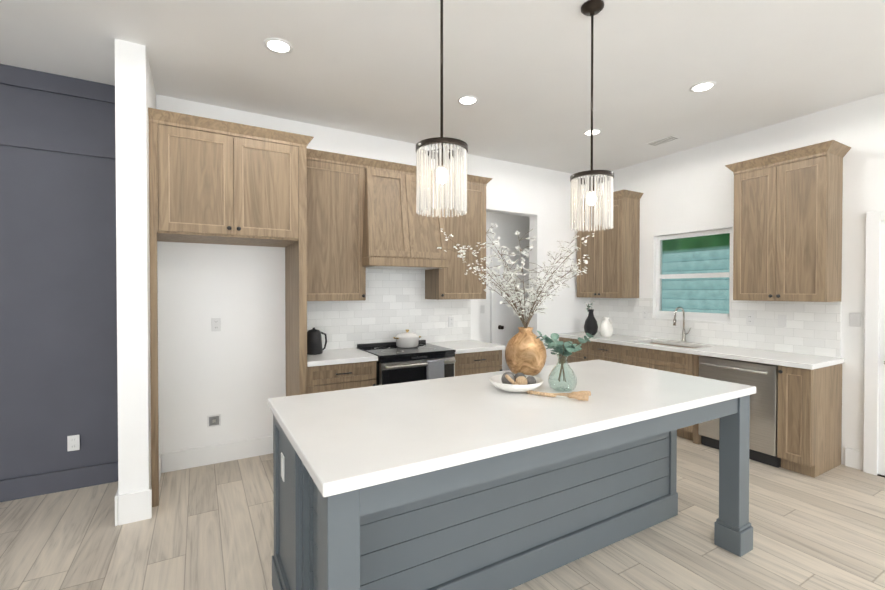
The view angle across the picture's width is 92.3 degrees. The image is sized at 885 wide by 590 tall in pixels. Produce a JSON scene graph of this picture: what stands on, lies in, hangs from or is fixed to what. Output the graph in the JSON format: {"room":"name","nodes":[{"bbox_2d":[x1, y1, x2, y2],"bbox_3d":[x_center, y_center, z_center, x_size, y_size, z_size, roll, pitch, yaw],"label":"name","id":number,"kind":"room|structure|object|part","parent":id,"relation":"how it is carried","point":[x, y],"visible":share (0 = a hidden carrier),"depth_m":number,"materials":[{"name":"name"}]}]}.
{"room":"kitchen","nodes":[
{"label":"kitchen","id":0,"kind":"room"},
{"bbox_2d":[112,39,159,495],"bbox_3d":[-2.191,-0.080,3.071,0.160,3.085,0.770,0,1,-30],"label":"wall","id":1,"kind":"structure","parent":0,"point":[135,93],"depth_m":2.74,"materials":[{"name":"paint"}]},
{"bbox_2d":[115,490,131,525],"bbox_3d":[-2.259,1.368,3.031,0.021,0.190,0.778,0,1,-30],"label":"baseboard","id":2,"kind":"structure","parent":1,"relation":"attached to","point":[121,501],"depth_m":2.71,"materials":[{"name":"white wood"}]},
{"bbox_2d":[150,453,162,506],"bbox_3d":[-2.157,1.381,3.212,0.021,0.160,0.545,0,1,-30],"label":"baseboard","id":3,"kind":"structure","parent":1,"relation":"attached to","point":[160,455],"depth_m":3.32,"materials":[{"name":"white wood"}]},
{"bbox_2d":[0,84,590,479],"bbox_3d":[-2.443,-0.085,3.480,10.650,3.085,0.151,0,1,-30],"label":"wall","id":4,"kind":"structure","parent":0,"point":[74,297],"depth_m":3.48,"materials":[{"name":"paint"}]},
{"bbox_2d":[0,64,117,501],"bbox_3d":[-4.738,-0.068,2.063,5.258,3.083,0.020,0,1,-30],"label":"trim","id":5,"kind":"structure","parent":4,"relation":"attached to","point":[68,479],"depth_m":3.13,"materials":[{"name":"paint"}]},
{"bbox_2d":[67,435,79,450],"bbox_3d":[-2.769,1.111,3.188,0.070,0.115,0.009,0,1,-30],"label":"outlet","id":6,"kind":"object","parent":4,"relation":"attached to","point":[73,442],"visible":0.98,"depth_m":3.19,"materials":[{"name":"white plastic"}]},
{"bbox_2d":[207,414,220,426],"bbox_3d":[-1.970,1.086,3.664,0.100,0.100,0.018,0,1,-30],"label":"outlet box","id":7,"kind":"object","parent":4,"relation":"attached to","point":[213,420],"visible":1,"depth_m":3.66,"materials":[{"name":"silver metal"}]},
{"bbox_2d":[211,318,220,330],"bbox_3d":[-1.955,0.256,3.668,0.070,0.115,0.009,0,1,-30],"label":"outlet","id":8,"kind":"object","parent":4,"relation":"attached to","point":[215,324],"visible":1,"depth_m":3.67,"materials":[{"name":"white plastic"}]},
{"bbox_2d":[163,436,272,472],"bbox_3d":[-1.887,1.375,3.714,0.988,0.160,0.021,0,1,-30],"label":"baseboard","id":9,"kind":"structure","parent":4,"relation":"attached to","point":[213,454],"depth_m":3.67,"materials":[{"name":"white wood"}]},
{"bbox_2d":[149,116,299,247],"bbox_3d":[-1.734,-0.821,3.424,0.988,0.770,0.634,0,1,-30],"label":"upper cabinet","id":10,"kind":"object","parent":4,"relation":"attached to","point":[207,185],"depth_m":3.14,"materials":[{"name":"brown wood"}]},
{"bbox_2d":[288,152,367,303],"bbox_3d":[-1.066,-0.580,3.989,0.608,1.266,0.323,0,1,-30],"label":"upper cabinet","id":11,"kind":"object","parent":4,"relation":"attached to","point":[360,239],"depth_m":3.85,"materials":[{"name":"brown wood"}]},
{"bbox_3d":[-0.429,-1.237,4.318,2.049,0.080,0.373,0,1,-30],"label":"crown moulding","id":12,"kind":"part","parent":11,"relation":"part of","materials":[{"name":"brown wood"}]},
{"bbox_2d":[307,269,470,349],"bbox_3d":[-0.541,0.099,4.478,1.999,0.944,0.010,0,1,-30],"label":"backsplash","id":13,"kind":"structure","parent":4,"relation":"attached to","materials":[{"name":"tile"}]},
{"bbox_2d":[448,316,453,326],"bbox_3d":[0.097,0.303,4.834,0.070,0.115,0.009,0,1,-30],"label":"outlet","id":14,"kind":"object","parent":13,"relation":"attached to","point":[450,321],"visible":1,"depth_m":4.83,"materials":[{"name":"white plastic"}]},
{"bbox_2d":[368,164,439,263],"bbox_3d":[-0.460,-0.785,4.337,0.788,0.865,0.319,0,1,-30],"label":"upper cabinet","id":15,"kind":"object","parent":4,"relation":"attached to","point":[397,234],"depth_m":4.05,"materials":[{"name":"brown wood"}]},
{"bbox_2d":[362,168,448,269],"bbox_3d":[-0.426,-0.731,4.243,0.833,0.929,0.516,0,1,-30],"label":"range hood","id":16,"kind":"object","parent":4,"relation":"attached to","point":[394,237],"depth_m":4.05,"materials":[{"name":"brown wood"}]},
{"bbox_2d":[424,176,486,299],"bbox_3d":[0.144,-0.588,4.683,0.599,1.266,0.323,0,1,-30],"label":"upper cabinet","id":17,"kind":"object","parent":4,"relation":"attached to","point":[446,280],"depth_m":4.57,"materials":[{"name":"brown wood"}]},
{"bbox_2d":[480,305,484,312],"bbox_3d":[0.582,0.208,6.159,0.070,0.115,0.012,0,1,-30],"label":"light switch","id":18,"kind":"object","parent":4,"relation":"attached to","point":[482,309],"visible":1,"depth_m":6.16,"materials":[{"name":"white plastic"}]},
{"bbox_2d":[490,247,528,370],"bbox_3d":[1.149,0.363,6.428,0.980,2.125,0.110,0,1,-30],"label":"hall door","id":19,"kind":"structure","parent":4,"relation":"in","point":[505,322],"depth_m":6.34,"materials":[{"name":"white paint"}]},
{"bbox_2d":[0,436,884,589],"bbox_3d":[-0.383,1.535,0.961,11.700,0.100,12.700,0,1,-30],"label":"floor","id":20,"kind":"structure","parent":0,"point":[209,527],"depth_m":2.55,"materials":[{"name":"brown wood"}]},
{"bbox_2d":[292,356,377,395],"bbox_3d":[-0.997,1.016,3.882,0.605,0.874,0.608,0,1,-30],"label":"base cabinet","id":21,"kind":"object","parent":20,"relation":"on","point":[333,377],"depth_m":3.58,"materials":[{"name":"brown wood"}]},
{"bbox_2d":[292,348,377,367],"bbox_3d":[-0.985,0.556,3.856,0.605,0.042,0.632,0,1,-30],"label":"countertop","id":22,"kind":"structure","parent":21,"relation":"on","point":[329,355],"depth_m":3.66,"materials":[{"name":"white stone"}]},
{"bbox_2d":[307,328,326,354],"bbox_3d":[-1.166,0.415,3.877,0.228,0.238,0.156,0,1,-30],"label":"kettle","id":23,"kind":"object","parent":22,"relation":"on","point":[314,341],"visible":0.94,"depth_m":3.82,"materials":[{"name":"black metal"}]},
{"bbox_2d":[356,340,455,385],"bbox_3d":[-0.354,0.962,4.170,0.778,0.936,0.718,0,1,-30],"label":"range","id":24,"kind":"object","parent":20,"relation":"on","point":[423,360],"visible":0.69,"depth_m":3.92,"materials":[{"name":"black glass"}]},
{"bbox_2d":[393,329,420,347],"bbox_3d":[-0.357,0.438,4.318,0.302,0.175,0.244,0,1,-30],"label":"pot","id":25,"kind":"object","parent":24,"relation":"on","point":[406,339],"visible":1,"depth_m":4.23,"materials":[{"name":"white ceramic"}]},
{"bbox_2d":[453,352,502,375],"bbox_3d":[0.216,1.008,4.578,0.596,0.874,0.608,0,1,-30],"label":"base cabinet","id":26,"kind":"object","parent":20,"relation":"on","point":[468,363],"depth_m":4.30,"materials":[{"name":"brown wood"}]},
{"bbox_2d":[432,340,505,355],"bbox_3d":[0.237,0.548,4.557,0.616,0.042,0.632,0,1,-30],"label":"countertop","id":27,"kind":"structure","parent":26,"relation":"on","point":[458,345],"depth_m":4.45,"materials":[{"name":"white stone"}]},
{"bbox_2d":[269,391,755,589],"bbox_3d":[0.448,1.018,2.320,2.455,0.904,1.122,0,1,-30],"label":"kitchen island","id":28,"kind":"object","parent":20,"relation":"on","point":[480,481],"depth_m":2.04,"materials":[{"name":"paint"}]},
{"bbox_3d":[-0.551,1.025,1.721,0.128,0.904,1.064,0,1,-30],"label":"panel","id":29,"kind":"part","parent":28,"relation":"part of","materials":[{"name":"paint"}]},
{"bbox_2d":[268,359,755,494],"bbox_3d":[0.455,0.546,2.300,2.465,0.040,1.110,0,1,-30],"label":"island countertop","id":30,"kind":"structure","parent":28,"relation":"on","point":[353,437],"depth_m":1.88,"materials":[{"name":"white stone"}]},
{"bbox_2d":[437,223,593,375],"bbox_3d":[0.485,0.041,2.796,1.067,0.956,1.055,0,1,-30],"label":"vase","id":31,"kind":"object","parent":30,"relation":"on","point":[525,351],"visible":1,"depth_m":2.72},
{"bbox_2d":[489,374,543,391],"bbox_3d":[0.406,0.494,2.347,0.300,0.060,0.300,0,1,-30],"label":"bowl","id":32,"kind":"object","parent":30,"relation":"on","point":[495,380],"visible":0.69,"depth_m":2.25,"materials":[{"name":"white ceramic"}]},
{"bbox_2d":[501,372,535,384],"bbox_3d":[0.422,0.468,2.350,0.170,0.080,0.147,0,1,-30],"label":"decorative balls","id":33,"kind":"object","parent":32,"relation":"in","point":[520,378],"visible":0.71,"depth_m":2.33,"materials":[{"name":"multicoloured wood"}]},
{"bbox_2d":[505,374,590,400],"bbox_3d":[0.567,0.477,2.215,0.327,0.096,0.370,0,1,-30],"label":"bead garland","id":34,"kind":"object","parent":30,"relation":"on","point":[582,395],"visible":0.83,"depth_m":2.18,"materials":[{"name":"brown wood"}]},
{"bbox_2d":[536,331,598,391],"bbox_3d":[0.665,0.360,2.336,0.252,0.328,0.324,0,1,-30],"label":"vase","id":35,"kind":"object","parent":30,"relation":"on","point":[568,348],"visible":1,"depth_m":2.32,"materials":[{"name":"green glass"}]},
{"bbox_3d":[0.662,0.428,2.343,0.156,0.192,0.156,0,1,-30],"label":"vase glass","id":36,"kind":"part","parent":35,"relation":"part of","materials":[{"name":"glass"}]},
{"bbox_2d":[559,336,581,363],"bbox_3d":[1.960,0.997,5.604,0.608,0.875,0.559,0,1,-30],"label":"base cabinet","id":37,"kind":"object","parent":20,"relation":"on","point":[576,356],"depth_m":5.48,"materials":[{"name":"brown wood"}]},
{"bbox_2d":[582,340,613,361],"bbox_3d":[2.187,1.001,5.207,0.608,0.875,0.601,0,1,-30],"label":"base cabinet","id":38,"kind":"object","parent":20,"relation":"on","point":[590,351],"depth_m":5.15,"materials":[{"name":"brown wood"}]},
{"bbox_2d":[614,340,717,444],"bbox_3d":[2.504,1.007,4.655,0.608,0.875,0.919,0,1,-30],"label":"base cabinet","id":39,"kind":"object","parent":20,"relation":"on","point":[676,362],"depth_m":4.41,"materials":[{"name":"brown wood"}]},
{"bbox_2d":[698,356,780,467],"bbox_3d":[2.857,1.022,3.954,0.656,0.862,0.632,0,1,-30],"label":"dishwasher","id":40,"kind":"object","parent":20,"relation":"on","point":[762,378],"visible":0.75,"depth_m":3.68,"materials":[{"name":"silver metal"}]},
{"bbox_2d":[774,364,841,477],"bbox_3d":[3.111,1.019,3.597,0.608,0.875,0.226,0,1,-30],"label":"base cabinet","id":41,"kind":"object","parent":20,"relation":"on","point":[809,412],"depth_m":3.46,"materials":[{"name":"brown wood"}]},
{"bbox_2d":[558,332,844,371],"bbox_3d":[2.478,0.548,4.647,0.632,0.042,2.726,0,1,-30],"label":"countertop","id":42,"kind":"structure","parent":41,"relation":"on","point":[725,351],"depth_m":4.03,"materials":[{"name":"white stone"}]},
{"bbox_2d":[584,301,597,334],"bbox_3d":[1.916,0.297,5.482,0.176,0.439,0.176,0,1,-30],"label":"vase","id":43,"kind":"object","parent":42,"relation":"on","point":[591,326],"visible":0.94,"depth_m":5.43,"materials":[{"name":"ceramic"}]},
{"bbox_2d":[599,317,612,336],"bbox_3d":[2.035,0.399,5.275,0.164,0.240,0.179,0,1,-30],"label":"vase","id":44,"kind":"object","parent":42,"relation":"on","point":[606,328],"visible":1,"depth_m":5.22,"materials":[{"name":"ceramic"}]},
{"bbox_2d":[673,307,690,341],"bbox_3d":[2.647,0.327,4.696,0.221,0.396,0.108,0,1,-30],"label":"faucet","id":45,"kind":"object","parent":42,"relation":"on","point":[684,333],"visible":1,"depth_m":4.74,"materials":[{"name":"silver metal"}]},
{"bbox_2d":[0,0,884,176],"bbox_3d":[-0.383,-1.659,0.926,11.700,0.120,12.700,0,1,-30],"label":"ceiling","id":46,"kind":"structure","parent":0,"point":[520,70],"depth_m":2.96,"materials":[{"name":"white paint"}]},
{"bbox_2d":[264,38,292,53],"bbox_3d":[-1.065,-1.615,2.760,0.176,0.008,0.176,0,1,-30],"label":"recessed light","id":47,"kind":"object","parent":46,"relation":"in","point":[278,45],"visible":1,"depth_m":2.75,"materials":[{"name":"white plastic"}]},
{"bbox_2d":[416,0,467,217],"bbox_3d":[-0.003,-0.988,1.900,0.234,1.243,0.234,0,1,-30],"label":"pendant lamp","id":48,"kind":"object","parent":46,"relation":"hanging from","point":[445,160],"visible":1,"depth_m":1.84,"materials":[{"name":"glass"}]},
{"bbox_2d":[457,95,477,104],"bbox_3d":[0.211,-1.624,3.549,0.176,0.008,0.176,0,1,-30],"label":"recessed light","id":49,"kind":"object","parent":46,"relation":"in","point":[467,100],"visible":1,"depth_m":3.55,"materials":[{"name":"white plastic"}]},
{"bbox_2d":[570,0,613,231],"bbox_3d":[0.838,-0.993,2.383,0.234,1.243,0.234,0,1,-30],"label":"pendant lamp","id":50,"kind":"object","parent":46,"relation":"hanging from","point":[591,181],"visible":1,"depth_m":2.33,"materials":[{"name":"glass"}]},
{"bbox_2d":[583,129,601,135],"bbox_3d":[1.505,-1.632,4.268,0.176,0.008,0.176,0,1,-30],"label":"recessed light","id":51,"kind":"object","parent":46,"relation":"in","point":[595,132],"visible":0.9,"depth_m":4.27,"materials":[{"name":"white plastic"}]},
{"bbox_2d":[646,135,680,145],"bbox_3d":[2.338,-1.634,4.504,0.150,0.009,0.300,0,1,-30],"label":"ceiling vent","id":52,"kind":"object","parent":46,"relation":"in","point":[663,140],"visible":1,"depth_m":4.48,"materials":[{"name":"white metal"}]},
{"bbox_2d":[690,81,715,92],"bbox_3d":[2.030,-1.621,3.313,0.176,0.008,0.176,0,1,-30],"label":"recessed light","id":53,"kind":"object","parent":46,"relation":"in","point":[702,86],"visible":1,"depth_m":3.31,"materials":[{"name":"white plastic"}]},
{"bbox_2d":[593,93,884,464],"bbox_3d":[4.517,-0.067,1.897,0.150,3.085,9.480,0,1,-30],"label":"wall","id":54,"kind":"structure","parent":0,"point":[691,190],"depth_m":3.92,"materials":[{"name":"paint"}]},
{"bbox_2d":[577,196,641,299],"bbox_3d":[2.146,-0.579,5.547,0.324,1.229,0.721,0,1,-30],"label":"upper cabinet","id":55,"kind":"object","parent":54,"relation":"attached to","point":[612,273],"depth_m":5.30,"materials":[{"name":"brown wood"}]},
{"bbox_2d":[653,228,731,321],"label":"window","id":56,"kind":"structure","parent":54,"relation":"in","point":[692,314],"depth_m":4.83,"materials":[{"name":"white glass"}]},
{"bbox_2d":[590,298,840,357],"bbox_3d":[2.753,0.305,4.813,0.010,0.522,2.686,0,1,-30],"label":"backsplash","id":57,"kind":"structure","parent":54,"relation":"attached to","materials":[{"name":"tile"}]},
{"bbox_2d":[642,310,647,319],"bbox_3d":[2.497,0.248,5.238,0.009,0.115,0.070,0,1,-30],"label":"outlet","id":58,"kind":"object","parent":57,"relation":"attached to","point":[644,315],"visible":1,"depth_m":5.24,"materials":[{"name":"white plastic"}]},
{"bbox_2d":[746,313,753,324],"bbox_3d":[3.069,0.239,4.240,0.009,0.115,0.070,0,1,-30],"label":"outlet","id":59,"kind":"object","parent":57,"relation":"attached to","point":[749,318],"visible":1,"depth_m":4.24,"materials":[{"name":"white plastic"}]},
{"bbox_2d":[733,148,843,303],"bbox_3d":[3.111,-0.561,3.864,0.324,1.229,0.701,0,1,-30],"label":"upper cabinet","id":60,"kind":"object","parent":54,"relation":"attached to","point":[787,247],"depth_m":3.71,"materials":[{"name":"brown wood"}]},
{"bbox_3d":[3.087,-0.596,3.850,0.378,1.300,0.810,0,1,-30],"label":"cabinet door","id":61,"kind":"part","parent":60,"relation":"part of","materials":[{"name":"brown wood"}]},
{"bbox_2d":[849,313,860,326],"bbox_3d":[3.465,0.207,3.568,0.012,0.115,0.075,0,1,-30],"label":"light switch","id":62,"kind":"object","parent":54,"relation":"attached to","point":[854,319],"visible":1,"depth_m":3.56,"materials":[{"name":"white plastic"}]},
{"bbox_2d":[863,210,884,474],"bbox_3d":[3.755,0.395,3.030,0.044,2.135,1.085,0,1,-30],"label":"door frame","id":63,"kind":"structure","parent":54,"relation":"attached to","point":[874,219],"depth_m":3.45,"materials":[{"name":"white wood"}]},
{"bbox_2d":[877,221,884,477],"bbox_3d":[3.729,0.438,3.016,0.106,2.050,0.915,0,1,-30],"label":"exterior door","id":64,"kind":"structure","parent":54,"relation":"in","point":[881,452],"depth_m":3.41,"materials":[{"name":"white metal"}]}
]}

